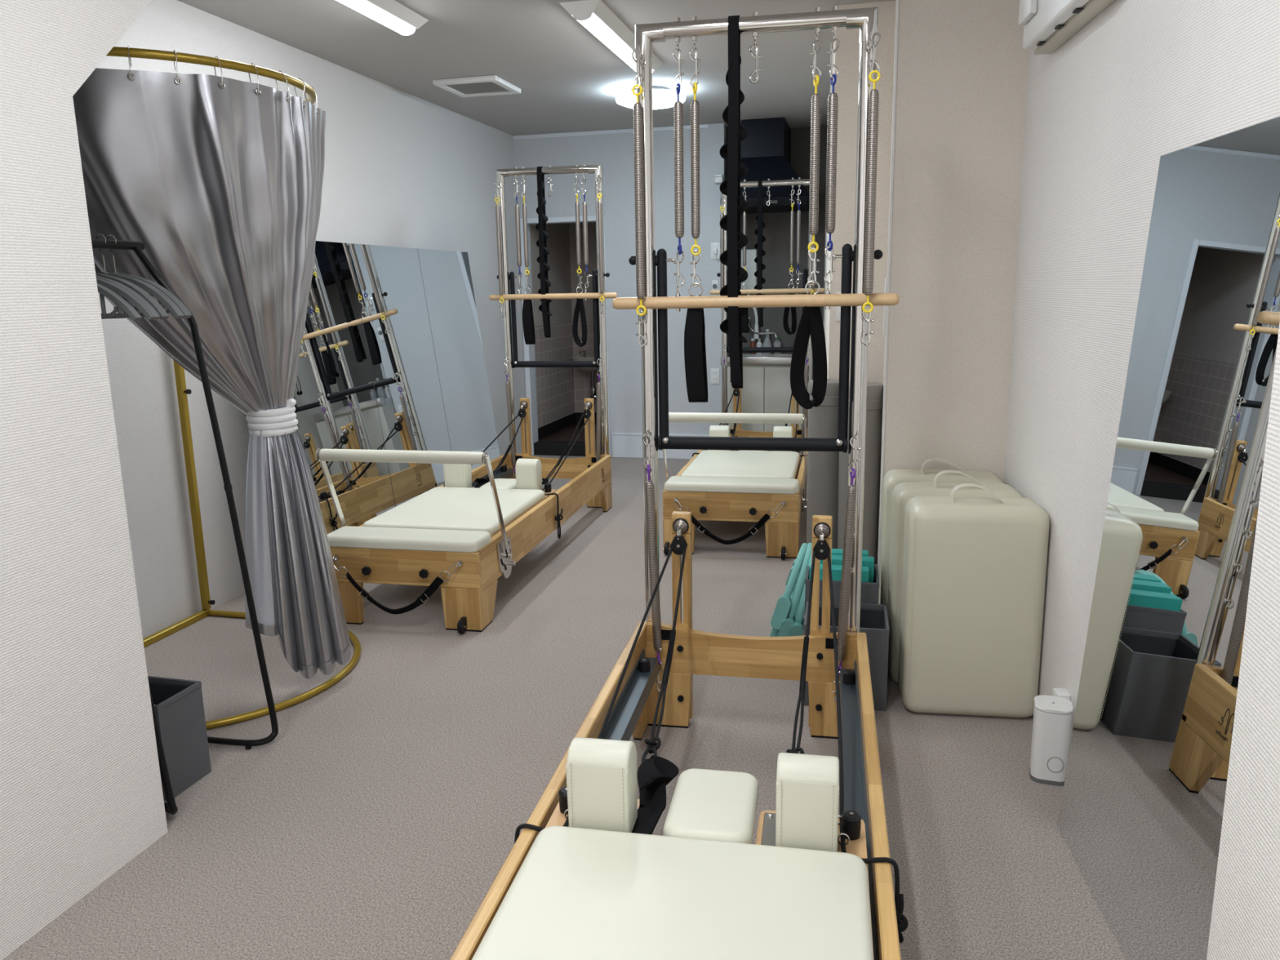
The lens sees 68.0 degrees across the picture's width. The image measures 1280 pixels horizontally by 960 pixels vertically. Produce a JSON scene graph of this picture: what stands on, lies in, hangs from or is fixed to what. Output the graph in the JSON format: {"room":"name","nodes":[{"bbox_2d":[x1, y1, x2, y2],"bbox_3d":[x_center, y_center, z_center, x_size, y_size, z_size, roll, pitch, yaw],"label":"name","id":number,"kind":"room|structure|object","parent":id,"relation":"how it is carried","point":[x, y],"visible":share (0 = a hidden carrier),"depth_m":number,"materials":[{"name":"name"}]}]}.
{"room":"pilates studio","nodes":[
{"label":"pilates studio","id":0,"kind":"room"},
{"bbox_2d":[0,0,168,959],"bbox_3d":[-1.672,-0.008,0.629,0.120,2.500,4.800,2,12,14],"label":"wall partition","id":1,"kind":"structure","parent":0,"point":[82,795],"depth_m":2.05,"materials":[{"name":"paint"}]},
{"bbox_2d":[96,0,524,638],"bbox_3d":[-2.129,-0.512,3.147,0.120,2.500,9.570,2,12,14],"label":"wall","id":2,"kind":"structure","parent":0,"point":[402,169],"depth_m":4.40,"materials":[{"name":"paint"}]},
{"bbox_2d":[177,0,896,135],"bbox_3d":[-0.200,-1.748,2.579,4.120,0.080,9.900,2,12,14],"label":"ceiling","id":3,"kind":"structure","parent":0,"point":[568,80],"depth_m":4.79,"materials":[{"name":"paint"}]},
{"bbox_2d":[336,0,428,35],"bbox_3d":[-1.154,-1.866,3.610,0.176,0.066,1.210,2,12,14],"label":"ceiling lamp","id":4,"kind":"object","parent":3,"relation":"attached to","point":[392,14],"visible":1,"depth_m":3.92,"materials":[{"name":"white"}]},
{"bbox_2d":[432,75,520,97],"bbox_3d":[-0.933,-2.266,5.464,0.380,0.028,0.400,2,12,14],"label":"ceiling vent","id":5,"kind":"object","parent":3,"relation":"in","point":[488,85],"visible":1,"depth_m":5.42,"materials":[{"name":"white plastic"}]},
{"bbox_2d":[445,81,508,93],"bbox_3d":[-0.933,-2.268,5.464,0.290,0.019,0.310,2,12,14],"label":"grille","id":6,"kind":"object","parent":5,"relation":"attached to","point":[479,87],"depth_m":5.47,"materials":[{"name":"grey"}]},
{"bbox_2d":[559,0,662,73],"bbox_3d":[-0.106,-2.066,4.501,0.176,0.066,1.215,2,12,14],"label":"ceiling lamp","id":7,"kind":"object","parent":3,"relation":"attached to","point":[594,15],"visible":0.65,"depth_m":4.17,"materials":[{"name":"white"}]},
{"bbox_2d":[577,13,635,71],"bbox_3d":[-0.105,-2.047,4.505,0.080,0.024,1.125,2,12,14],"label":"diffuser","id":8,"kind":"object","parent":7,"relation":"attached to","point":[596,24],"depth_m":4.27,"materials":[{"name":"plastic"}]},
{"bbox_2d":[615,85,685,109],"bbox_3d":[0.064,-2.299,5.712,0.424,0.099,0.424,2,12,14],"label":"ceiling lamp","id":9,"kind":"object","parent":3,"relation":"attached to","point":[663,97],"visible":0.69,"depth_m":5.60,"materials":[{"name":"white"}]},
{"bbox_2d":[3,454,1126,959],"bbox_3d":[-0.153,0.780,3.093,4.120,0.080,9.900,2,12,14],"label":"floor","id":10,"kind":"structure","parent":0,"point":[385,805],"depth_m":2.66,"materials":[{"name":"carpet"}]},
{"bbox_2d":[147,675,211,800],"bbox_3d":[-1.389,0.711,2.647,0.288,0.276,0.168,2,12,15],"label":"storage box","id":11,"kind":"object","parent":10,"relation":"on","point":[178,704],"visible":0.45,"depth_m":2.62,"materials":[{"name":"grey plastic"}]},
{"bbox_2d":[91,238,278,814],"bbox_3d":[-1.414,0.108,2.580,0.525,1.486,0.465,2,12,14],"label":"clothes rack","id":12,"kind":"object","parent":10,"relation":"on","point":[171,807],"visible":0.5,"depth_m":2.70,"materials":[{"name":"black"}]},
{"bbox_2d":[97,283,142,320],"bbox_3d":[-1.459,-0.500,2.329,0.472,0.220,0.021,1,12,8],"label":"clothes hanger","id":13,"kind":"object","parent":12,"relation":"hanging from","point":[104,291],"visible":0.3,"depth_m":2.31,"materials":[{"name":"grey plastic"}]},
{"bbox_2d":[96,277,153,319],"bbox_3d":[-1.447,-0.510,2.378,0.472,0.220,0.021,1,12,8],"label":"clothes hanger","id":14,"kind":"object","parent":12,"relation":"hanging from","point":[115,288],"visible":0.17,"depth_m":2.35,"materials":[{"name":"grey plastic"}]},
{"bbox_2d":[95,275,159,319],"bbox_3d":[-1.438,-0.517,2.412,0.472,0.220,0.022,2,12,14],"label":"clothes hanger","id":15,"kind":"object","parent":12,"relation":"hanging from","point":[156,316],"visible":0.16,"depth_m":2.38,"materials":[{"name":"grey plastic"}]},
{"bbox_2d":[95,272,168,319],"bbox_3d":[-1.426,-0.527,2.461,0.472,0.220,0.022,3,12,19],"label":"clothes hanger","id":16,"kind":"object","parent":12,"relation":"hanging from","point":[156,305],"visible":0.12,"depth_m":2.41,"materials":[{"name":"grey plastic"}]},
{"bbox_2d":[95,234,184,318],"bbox_3d":[-1.414,-0.537,2.509,0.472,0.220,0.021,3,12,18],"label":"clothes hanger","id":17,"kind":"object","parent":12,"relation":"hanging from","point":[153,291],"visible":0.47,"depth_m":2.46,"materials":[{"name":"grey plastic"}]},
{"bbox_2d":[106,234,191,318],"bbox_3d":[-1.405,-0.544,2.543,0.472,0.220,0.022,3,12,20],"label":"clothes hanger","id":18,"kind":"object","parent":12,"relation":"hanging from","point":[187,314],"visible":0.38,"depth_m":2.50,"materials":[{"name":"grey plastic"}]},
{"bbox_2d":[106,46,361,729],"bbox_3d":[-1.534,-0.287,3.239,0.960,2.002,1.068,2,12,14],"label":"frame","id":19,"kind":"object","parent":10,"relation":"on","point":[182,393],"visible":0.45,"depth_m":3.68,"materials":[{"name":"gold metal"}]},
{"bbox_2d":[72,45,351,679],"bbox_3d":[-1.388,-0.266,2.987,1.075,1.959,0.422,-9,14,-34],"label":"curtain","id":20,"kind":"object","parent":19,"relation":"hanging from","point":[220,180],"visible":0.87,"depth_m":2.92,"materials":[{"name":"grey fabric"}]},
{"bbox_2d":[245,398,297,437],"bbox_3d":[-1.254,-0.214,3.231,0.170,0.119,0.150,2,12,14],"label":"tie","id":21,"kind":"object","parent":20,"relation":"attached to","point":[278,420],"visible":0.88,"depth_m":3.17,"materials":[{"name":"white fabric"}]},
{"bbox_2d":[293,240,395,534],"bbox_3d":[-1.486,-0.366,4.669,0.191,1.586,0.727,2,12,14],"label":"leaning mirror","id":22,"kind":"object","parent":10,"relation":"on","point":[336,407],"visible":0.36,"depth_m":4.69,"materials":[{"name":"silver glass"}]},
{"bbox_2d":[347,243,451,506],"bbox_3d":[-1.307,-0.515,5.383,0.191,1.586,0.765,2,12,14],"label":"leaning mirror","id":23,"kind":"object","parent":10,"relation":"on","point":[388,282],"visible":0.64,"depth_m":5.32,"materials":[{"name":"silver glass"}]},
{"bbox_2d":[417,248,499,470],"bbox_3d":[-1.129,-0.663,6.093,0.191,1.586,0.720,2,12,14],"label":"leaning mirror","id":24,"kind":"object","parent":10,"relation":"on","point":[446,278],"visible":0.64,"depth_m":6.04,"materials":[{"name":"silver glass"}]},
{"bbox_2d":[315,163,612,634],"bbox_3d":[-0.754,-0.623,4.701,0.748,2.050,2.314,1,12,12],"label":"pilates reformer","id":25,"kind":"object","parent":10,"relation":"on","point":[482,520],"visible":0.97,"depth_m":4.19,"materials":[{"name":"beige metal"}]},
{"bbox_2d":[332,558,457,614],"bbox_3d":[-0.980,0.431,3.777,0.545,0.217,0.036,1,12,12],"label":"strap","id":26,"kind":"object","parent":25,"relation":"hanging from","point":[434,585],"visible":0.97,"depth_m":3.77,"materials":[{"name":"black fabric"}]},
{"bbox_2d":[362,486,544,534],"bbox_3d":[-0.836,0.133,4.398,0.594,0.037,0.780,1,12,12],"label":"cushion","id":27,"kind":"object","parent":25,"relation":"on","point":[446,508],"depth_m":4.31,"materials":[{"name":"beige leather"}]},
{"bbox_2d":[493,181,504,317],"bbox_3d":[-0.843,-1.377,5.689,0.025,0.799,0.030,-11,15,-42],"label":"spring","id":28,"kind":"object","parent":25,"relation":"hanging from","point":[497,207],"visible":1,"depth_m":5.68,"materials":[{"name":"silver metal"}]},
{"bbox_2d":[503,359,515,479],"bbox_3d":[-0.801,-0.347,5.878,0.049,0.799,0.035,9,15,41],"label":"spring","id":29,"kind":"object","parent":25,"relation":"hanging from","point":[507,384],"visible":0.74,"depth_m":5.86,"materials":[{"name":"silver metal"}]},
{"bbox_2d":[513,180,522,289],"bbox_3d":[-0.732,-1.470,5.699,0.032,0.638,0.027,9,15,41],"label":"spring","id":30,"kind":"object","parent":25,"relation":"hanging from","point":[517,206],"visible":1,"depth_m":5.69,"materials":[{"name":"silver metal"}]},
{"bbox_2d":[520,179,529,289],"bbox_3d":[-0.686,-1.468,5.690,0.032,0.641,0.025,9,15,41],"label":"spring","id":31,"kind":"object","parent":25,"relation":"hanging from","point":[524,206],"visible":1,"depth_m":5.68,"materials":[{"name":"silver metal"}]},
{"bbox_2d":[522,287,535,344],"bbox_3d":[-0.679,-0.998,5.778,0.064,0.341,0.049,1,12,12],"label":"strap","id":32,"kind":"object","parent":31,"relation":"hanging from","point":[527,309],"visible":1,"depth_m":5.77,"materials":[{"name":"black fabric"}]},
{"bbox_2d":[535,166,551,337],"bbox_3d":[-0.576,-1.358,5.686,0.063,0.998,0.072,9,15,41],"label":"strap","id":33,"kind":"object","parent":25,"relation":"hanging from","point":[543,219],"visible":0.99,"depth_m":5.67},
{"bbox_2d":[488,288,617,301],"bbox_3d":[-0.528,-1.116,5.708,0.800,0.072,0.034,1,12,12],"label":"bar","id":34,"kind":"object","parent":25,"relation":"hanging from","point":[585,295],"visible":1,"depth_m":5.69,"materials":[{"name":"brown wood"}]},
{"bbox_2d":[573,177,582,288],"bbox_3d":[-0.367,-1.460,5.622,0.032,0.641,0.025,9,15,40],"label":"spring","id":35,"kind":"object","parent":25,"relation":"hanging from","point":[577,204],"visible":1,"depth_m":5.61,"materials":[{"name":"silver metal"}]},
{"bbox_2d":[572,286,586,346],"bbox_3d":[-0.359,-0.981,5.707,0.045,0.357,0.111,6,13,31],"label":"strap","id":36,"kind":"object","parent":35,"relation":"hanging from","point":[580,308],"visible":1,"depth_m":5.71,"materials":[{"name":"black fabric"}]},
{"bbox_2d":[581,177,589,288],"bbox_3d":[-0.323,-1.460,5.612,0.032,0.638,0.027,9,15,41],"label":"spring","id":37,"kind":"object","parent":25,"relation":"hanging from","point":[584,203],"visible":1,"depth_m":5.60,"materials":[{"name":"silver metal"}]},
{"bbox_2d":[595,359,601,462],"bbox_3d":[-0.252,-0.334,5.762,0.056,0.799,0.034,7,14,36],"label":"spring","id":38,"kind":"object","parent":25,"relation":"hanging from","point":[598,384],"visible":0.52,"depth_m":5.74,"materials":[{"name":"silver metal"}]},
{"bbox_2d":[596,176,604,316],"bbox_3d":[-0.230,-1.362,5.558,0.025,0.799,0.030,-11,15,-42],"label":"spring","id":39,"kind":"object","parent":25,"relation":"hanging from","point":[599,203],"visible":1,"depth_m":5.55,"materials":[{"name":"silver metal"}]},
{"bbox_2d":[449,5,908,959],"bbox_3d":[0.107,-0.019,1.651,0.748,2.050,2.314,1,12,11],"label":"pilates reformer","id":40,"kind":"object","parent":10,"relation":"on","point":[587,876],"visible":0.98,"depth_m":1.77,"materials":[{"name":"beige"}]},
{"bbox_2d":[631,48,646,346],"bbox_3d":[-0.002,-0.772,2.637,0.025,0.799,0.030,-12,16,-43],"label":"spring","id":41,"kind":"object","parent":40,"relation":"hanging from","point":[637,108],"visible":1,"depth_m":2.62,"materials":[{"name":"silver metal"}]},
{"bbox_2d":[642,433,663,692],"bbox_3d":[0.040,0.258,2.827,0.049,0.799,0.035,9,15,40],"label":"spring","id":42,"kind":"object","parent":40,"relation":"hanging from","point":[649,485],"visible":0.81,"depth_m":2.81,"materials":[{"name":"silver metal"}]},
{"bbox_2d":[471,826,873,959],"bbox_3d":[0.033,0.737,1.346,0.594,0.037,0.780,1,12,11],"label":"cushion","id":43,"kind":"object","parent":40,"relation":"on","point":[578,892],"depth_m":1.53,"materials":[{"name":"beige leather"}]},
{"bbox_2d":[672,48,684,286],"bbox_3d":[0.109,-0.866,2.649,0.032,0.638,0.027,9,15,40],"label":"spring","id":44,"kind":"object","parent":40,"relation":"hanging from","point":[677,107],"visible":1,"depth_m":2.64,"materials":[{"name":"silver metal"}]},
{"bbox_2d":[672,518,688,533],"bbox_3d":[0.121,0.138,2.828,0.049,0.049,0.006,1,12,11],"label":"washer","id":45,"kind":"object","parent":40,"relation":"in","point":[684,522],"depth_m":2.82,"materials":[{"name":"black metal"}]},
{"bbox_2d":[689,46,701,287],"bbox_3d":[0.154,-0.863,2.641,0.032,0.641,0.025,9,15,40],"label":"spring","id":46,"kind":"object","parent":40,"relation":"hanging from","point":[695,106],"visible":1,"depth_m":2.63,"materials":[{"name":"silver metal"}]},
{"bbox_2d":[684,282,707,402],"bbox_3d":[0.162,-0.394,2.729,0.064,0.341,0.049,1,12,11],"label":"strap","id":47,"kind":"object","parent":46,"relation":"hanging from","point":[695,351],"visible":0.96,"depth_m":2.72,"materials":[{"name":"black fabric"}]},
{"bbox_2d":[719,15,748,388],"bbox_3d":[0.265,-0.754,2.639,0.063,0.998,0.072,9,15,40],"label":"strap","id":48,"kind":"object","parent":40,"relation":"hanging from","point":[730,151],"visible":0.94,"depth_m":2.62,"materials":[{"name":"fabric"}]},
{"bbox_2d":[612,283,898,311],"bbox_3d":[0.314,-0.512,2.661,0.800,0.072,0.034,1,12,11],"label":"bar","id":49,"kind":"object","parent":40,"relation":"hanging from","point":[827,300],"visible":1,"depth_m":2.65,"materials":[{"name":"brown wood"}]},
{"bbox_2d":[807,38,822,284],"bbox_3d":[0.475,-0.857,2.578,0.032,0.641,0.025,8,15,39],"label":"spring","id":50,"kind":"object","parent":40,"relation":"hanging from","point":[815,99],"visible":1,"depth_m":2.57,"materials":[{"name":"silver metal"}]},
{"bbox_2d":[790,280,826,408],"bbox_3d":[0.480,-0.378,2.663,0.111,0.357,0.045,-8,13,-30],"label":"strap","id":51,"kind":"object","parent":50,"relation":"hanging from","point":[811,322],"visible":0.95,"depth_m":2.67,"materials":[{"name":"black fabric"}]},
{"bbox_2d":[813,522,831,538],"bbox_3d":[0.528,0.146,2.749,0.049,0.049,0.006,1,12,11],"label":"washer","id":52,"kind":"object","parent":40,"relation":"in","point":[826,526],"depth_m":2.74,"materials":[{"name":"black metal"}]},
{"bbox_2d":[823,37,839,284],"bbox_3d":[0.519,-0.857,2.570,0.032,0.638,0.027,9,15,40],"label":"spring","id":53,"kind":"object","parent":40,"relation":"hanging from","point":[833,99],"visible":1,"depth_m":2.56,"materials":[{"name":"silver metal"}]},
{"bbox_2d":[832,435,861,702],"bbox_3d":[0.592,0.269,2.720,0.056,0.799,0.034,7,14,35],"label":"spring","id":54,"kind":"object","parent":40,"relation":"hanging from","point":[851,489],"visible":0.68,"depth_m":2.70,"materials":[{"name":"silver metal"}]},
{"bbox_2d":[861,32,881,345],"bbox_3d":[0.613,-0.759,2.517,0.025,0.799,0.030,-12,16,-43],"label":"spring","id":55,"kind":"object","parent":40,"relation":"hanging from","point":[873,100],"visible":1,"depth_m":2.50,"materials":[{"name":"silver metal"}]},
{"bbox_2d":[662,177,818,559],"bbox_3d":[0.662,-0.839,5.633,0.748,2.050,2.314,1,12,12],"label":"pilates reformer","id":56,"kind":"object","parent":10,"relation":"on","point":[713,485],"visible":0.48,"depth_m":4.79,"materials":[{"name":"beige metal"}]},
{"bbox_2d":[720,192,724,310],"bbox_3d":[0.574,-1.592,6.621,0.025,0.799,0.030,-11,15,-42],"label":"spring","id":57,"kind":"object","parent":56,"relation":"hanging from","point":[722,231],"visible":0.62,"depth_m":6.61,"materials":[{"name":"silver metal"}]},
{"bbox_2d":[721,345,728,425],"bbox_3d":[0.616,-0.563,6.810,0.049,0.799,0.035,9,15,41],"label":"spring","id":58,"kind":"object","parent":56,"relation":"hanging from","point":[724,367],"visible":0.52,"depth_m":6.78,"materials":[{"name":"silver metal"}]},
{"bbox_2d":[673,500,783,544],"bbox_3d":[0.436,0.215,4.709,0.545,0.217,0.036,1,12,12],"label":"strap","id":59,"kind":"object","parent":56,"relation":"hanging from","point":[701,527],"visible":0.93,"depth_m":4.71,"materials":[{"name":"black fabric"}]},
{"bbox_2d":[680,449,799,479],"bbox_3d":[0.580,-0.083,5.330,0.594,0.037,0.780,1,12,12],"label":"cushion","id":60,"kind":"object","parent":56,"relation":"on","point":[711,463],"depth_m":5.26,"materials":[{"name":"beige leather"}]},
{"bbox_2d":[742,191,746,285],"bbox_3d":[0.730,-1.683,6.622,0.032,0.641,0.025,9,15,41],"label":"spring","id":61,"kind":"object","parent":56,"relation":"hanging from","point":[745,196],"visible":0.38,"depth_m":6.60,"materials":[{"name":"silver metal"}]},
{"bbox_2d":[754,179,765,326],"bbox_3d":[0.840,-1.573,6.618,0.063,0.998,0.072,9,15,41],"label":"strap","id":62,"kind":"object","parent":56,"relation":"hanging from","point":[758,260],"visible":0.9,"depth_m":6.59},
{"bbox_2d":[710,284,825,294],"bbox_3d":[0.889,-1.331,6.639,0.800,0.072,0.035,1,12,12],"label":"bar","id":63,"kind":"object","parent":56,"relation":"hanging from","point":[787,291],"visible":0.66,"depth_m":6.62,"materials":[{"name":"brown wood"}]},
{"bbox_2d":[789,189,794,284],"bbox_3d":[1.050,-1.675,6.554,0.032,0.641,0.025,9,15,40],"label":"spring","id":64,"kind":"object","parent":56,"relation":"hanging from","point":[792,212],"visible":1,"depth_m":6.54,"materials":[{"name":"silver metal"}]},
{"bbox_2d":[782,283,796,334],"bbox_3d":[1.056,-1.197,6.639,0.111,0.357,0.045,-11,15,-40],"label":"strap","id":65,"kind":"object","parent":64,"relation":"hanging from","point":[786,311],"visible":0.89,"depth_m":6.66,"materials":[{"name":"black fabric"}]},
{"bbox_2d":[795,189,801,284],"bbox_3d":[1.094,-1.676,6.544,0.032,0.638,0.027,9,15,41],"label":"spring","id":66,"kind":"object","parent":56,"relation":"hanging from","point":[798,212],"visible":1,"depth_m":6.53,"materials":[{"name":"silver metal"}]},
{"bbox_2d":[801,345,810,437],"bbox_3d":[1.165,-0.549,6.693,0.056,0.799,0.034,7,14,36],"label":"post","id":67,"kind":"object","parent":56,"relation":"hanging from","point":[806,366],"visible":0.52,"depth_m":6.65,"materials":[{"name":"silver metal"}]},
{"bbox_2d":[720,353,813,451],"bbox_3d":[0.997,-0.567,7.367,0.654,0.815,0.599,2,12,14],"label":"base cabinet","id":68,"kind":"object","parent":10,"relation":"on","point":[766,388],"visible":0.34,"depth_m":7.06,"materials":[{"name":"grey"}]},
{"bbox_2d":[769,542,807,636],"bbox_3d":[0.562,0.425,3.584,0.136,0.378,0.442,2,12,14],"label":"ring","id":69,"kind":"object","parent":10,"relation":"on","point":[784,603],"visible":0.8,"depth_m":3.40,"materials":[{"name":"teal plastic"}]},
{"bbox_2d":[777,542,812,636],"bbox_3d":[0.588,0.425,3.571,0.125,0.381,0.439,2,12,14],"label":"ring","id":70,"kind":"object","parent":10,"relation":"on","point":[796,593],"visible":0.59,"depth_m":3.39,"materials":[{"name":"teal plastic"}]},
{"bbox_2d":[787,553,811,636],"bbox_3d":[0.609,0.429,3.557,0.111,0.379,0.428,2,12,14],"label":"ring","id":71,"kind":"object","parent":10,"relation":"on","point":[797,629],"visible":0.3,"depth_m":3.38,"materials":[{"name":"teal plastic"}]},
{"bbox_2d":[806,378,839,548],"bbox_3d":[0.857,-0.002,4.360,0.191,0.911,0.191,2,12,14],"label":"foam roller","id":72,"kind":"object","parent":10,"relation":"on","point":[823,467],"visible":0.34,"depth_m":4.27,"materials":[{"name":"grey plastic"}]},
{"bbox_2d":[804,564,879,613],"bbox_3d":[0.715,0.491,3.370,0.248,0.343,0.228,2,12,13],"label":"storage box","id":73,"kind":"object","parent":10,"relation":"on","point":[869,591],"visible":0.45,"depth_m":3.23,"materials":[{"name":"grey plastic"}]},
{"bbox_2d":[808,564,869,582],"bbox_3d":[0.688,0.406,3.284,0.200,0.219,0.060,2,12,14],"label":"block","id":74,"kind":"object","parent":73,"relation":"in","point":[836,569],"visible":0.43,"depth_m":3.24,"materials":[{"name":"teal plastic"}]},
{"bbox_2d":[819,555,874,582],"bbox_3d":[0.714,0.385,3.350,0.214,0.234,0.060,2,12,14],"label":"block","id":75,"kind":"object","parent":73,"relation":"in","point":[868,562],"visible":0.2,"depth_m":3.29,"materials":[{"name":"teal plastic"}]},
{"bbox_2d":[803,600,889,711],"bbox_3d":[0.679,0.575,3.138,0.265,0.273,0.248,1,12,12],"label":"storage box","id":76,"kind":"object","parent":10,"relation":"on","point":[874,623],"visible":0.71,"depth_m":3.01,"materials":[{"name":"grey plastic"}]},
{"bbox_2d":[837,382,883,564],"bbox_3d":[0.969,0.028,4.201,0.191,0.911,0.191,2,12,14],"label":"foam roller","id":77,"kind":"object","parent":10,"relation":"on","point":[874,404],"visible":0.36,"depth_m":4.13,"materials":[{"name":"grey plastic"}]},
{"bbox_2d":[879,457,1003,608],"bbox_3d":[1.076,0.281,3.411,0.405,0.726,0.211,1,12,12],"label":"box","id":78,"kind":"object","parent":10,"relation":"on","point":[892,477],"visible":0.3,"depth_m":3.34,"materials":[{"name":"beige leather"}]},
{"bbox_2d":[887,470,1022,682],"bbox_3d":[1.052,0.326,3.192,0.405,0.726,0.211,1,12,9],"label":"box","id":79,"kind":"object","parent":10,"relation":"on","point":[902,492],"visible":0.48,"depth_m":3.13,"materials":[{"name":"beige leather"}]},
{"bbox_2d":[897,483,1049,718],"bbox_3d":[1.038,0.370,2.978,0.405,0.726,0.211,1,12,9],"label":"box","id":80,"kind":"object","parent":10,"relation":"on","point":[974,571],"visible":0.97,"depth_m":2.88,"materials":[{"name":"beige leather"}]},
{"bbox_2d":[1029,694,1072,786],"bbox_3d":[1.119,0.708,2.585,0.094,0.217,0.095,3,12,19],"label":"air purifier","id":81,"kind":"object","parent":10,"relation":"on","point":[1052,715],"visible":0.98,"depth_m":2.55,"materials":[{"name":"white plastic"}]},
{"bbox_2d":[1057,116,1279,959],"bbox_3d":[1.012,0.184,1.720,0.110,1.591,0.980,1,12,8],"label":"leaning mirror","id":82,"kind":"object","parent":10,"relation":"on","point":[1140,817],"visible":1,"depth_m":1.80,"materials":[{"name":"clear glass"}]},
{"bbox_2d":[534,320,599,427],"bbox_3d":[-0.136,-0.884,8.213,1.520,0.940,1.160,2,12,14],"label":"tiled wall","id":83,"kind":"structure","parent":0,"point":[561,392],"depth_m":8.44,"materials":[{"name":"tile"}]},
{"bbox_2d":[537,412,596,440],"bbox_3d":[-0.066,-0.461,8.235,1.369,0.100,1.049,2,12,14],"label":"baseboard","id":84,"kind":"structure","parent":83,"relation":"attached to","point":[544,431],"depth_m":8.44,"materials":[{"name":"black"}]},
{"bbox_2d":[533,440,601,456],"bbox_3d":[-0.560,-0.258,7.781,0.614,0.100,0.130,2,12,14],"label":"trim","id":85,"kind":"structure","parent":83,"relation":"attached to","point":[540,447],"depth_m":7.75,"materials":[{"name":"black"}]},
{"bbox_2d":[538,422,601,441],"bbox_3d":[-0.089,-0.384,8.257,1.420,0.060,1.050,2,12,14],"label":"floor","id":86,"kind":"structure","parent":0,"point":[566,434],"depth_m":8.18,"materials":[{"name":"brown"}]},
{"bbox_2d":[513,123,726,457],"bbox_3d":[-0.146,-1.419,7.431,1.640,2.500,0.120,2,12,14],"label":"wall","id":87,"kind":"structure","parent":0,"point":[615,152],"depth_m":7.27,"materials":[{"name":"paint"}]},
{"bbox_2d":[520,215,610,455],"bbox_3d":[-0.581,-1.127,7.590,0.697,1.880,0.140,2,12,14],"label":"trim","id":88,"kind":"structure","parent":87,"relation":"attached to","point":[529,349],"depth_m":7.58,"materials":[{"name":"white"}]},
{"bbox_2d":[512,124,709,139],"bbox_3d":[-0.237,-2.616,7.132,1.529,0.029,0.018,2,12,14],"label":"trim","id":89,"kind":"structure","parent":87,"relation":"attached to","point":[701,126],"depth_m":7.15,"materials":[{"name":"white"}]},
{"bbox_2d":[611,432,709,459],"bbox_3d":[0.216,-0.267,7.508,0.905,0.200,0.016,2,12,14],"label":"baseboard","id":90,"kind":"structure","parent":87,"relation":"attached to","point":[624,445],"depth_m":7.56,"materials":[{"name":"white"}]},
{"bbox_2d":[529,126,826,355],"bbox_3d":[0.410,-1.532,7.940,2.670,2.500,1.160,2,12,14],"label":"wall","id":91,"kind":"structure","parent":0,"point":[776,231],"depth_m":7.49,"materials":[{"name":"grey"}]},
{"bbox_2d":[571,349,599,399],"bbox_3d":[-0.418,-0.838,8.623,0.399,0.688,0.330,2,12,14],"label":"washbasin","id":92,"kind":"object","parent":91,"relation":"attached to","point":[584,357],"visible":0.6,"depth_m":8.59,"materials":[{"name":"beige ceramic"}]},
{"bbox_2d":[571,354,599,371],"bbox_3d":[-0.423,-1.054,8.575,0.399,0.140,0.323,2,12,14],"label":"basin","id":93,"kind":"object","parent":92,"relation":"in","point":[584,357],"depth_m":8.48,"materials":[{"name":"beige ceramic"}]},
{"bbox_2d":[741,248,759,338],"bbox_3d":[0.873,-1.463,7.481,0.141,0.690,0.100,2,12,14],"label":"water heater","id":94,"kind":"object","parent":91,"relation":"attached to","point":[751,254],"visible":0.52,"depth_m":7.40,"materials":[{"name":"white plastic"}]},
{"bbox_2d":[720,117,808,213],"bbox_3d":[0.952,-2.312,7.008,0.623,0.610,0.617,2,12,14],"label":"range hood","id":95,"kind":"object","parent":91,"relation":"attached to","point":[766,150],"visible":0.74,"depth_m":6.78,"materials":[{"name":"black metal"}]},
{"bbox_2d":[822,0,896,564],"bbox_3d":[1.266,-1.117,5.818,0.446,2.500,3.210,2,12,14],"label":"wall","id":96,"kind":"structure","parent":0,"point":[846,57],"depth_m":4.16,"materials":[{"name":"paint"}]},
{"bbox_2d":[877,0,1029,555],"bbox_3d":[1.413,-0.692,3.714,0.864,2.500,0.890,2,12,14],"label":"wall column","id":97,"kind":"structure","parent":0,"point":[962,65],"depth_m":3.29,"materials":[{"name":"paint"}]},
{"bbox_2d":[877,0,899,604],"bbox_3d":[0.885,-0.616,3.390,0.010,2.500,0.012,2,12,14],"label":"trim","id":98,"kind":"structure","parent":97,"relation":"attached to","point":[897,1],"depth_m":3.36,"materials":[{"name":"white"}]},
{"bbox_2d":[1003,0,1279,746],"bbox_3d":[1.047,-0.023,0.455,0.298,2.500,5.806,1,12,8],"label":"wall","id":99,"kind":"structure","parent":0,"point":[1142,82],"depth_m":2.49,"materials":[{"name":"paint"}]},
{"bbox_2d":[1052,688,1071,700],"bbox_3d":[1.179,0.628,2.656,0.036,0.076,0.052,1,12,8],"label":"power adapter","id":100,"kind":"object","parent":99,"relation":"attached to","point":[1060,692],"visible":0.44,"depth_m":2.64,"materials":[{"name":"white plastic"}]},
{"bbox_2d":[1018,0,1115,54],"bbox_3d":[1.136,-1.386,2.513,0.120,0.341,0.680,1,12,8],"label":"air conditioner","id":101,"kind":"object","parent":99,"relation":"attached to","point":[1047,24],"visible":1,"depth_m":2.61,"materials":[{"name":"beige plastic"}]},
{"bbox_2d":[1206,322,1279,959],"bbox_3d":[0.635,0.198,-0.592,0.590,2.500,3.500,2,12,14],"label":"wall","id":102,"kind":"structure","parent":0,"point":[1245,922],"depth_m":1.16,"materials":[{"name":"paint"}]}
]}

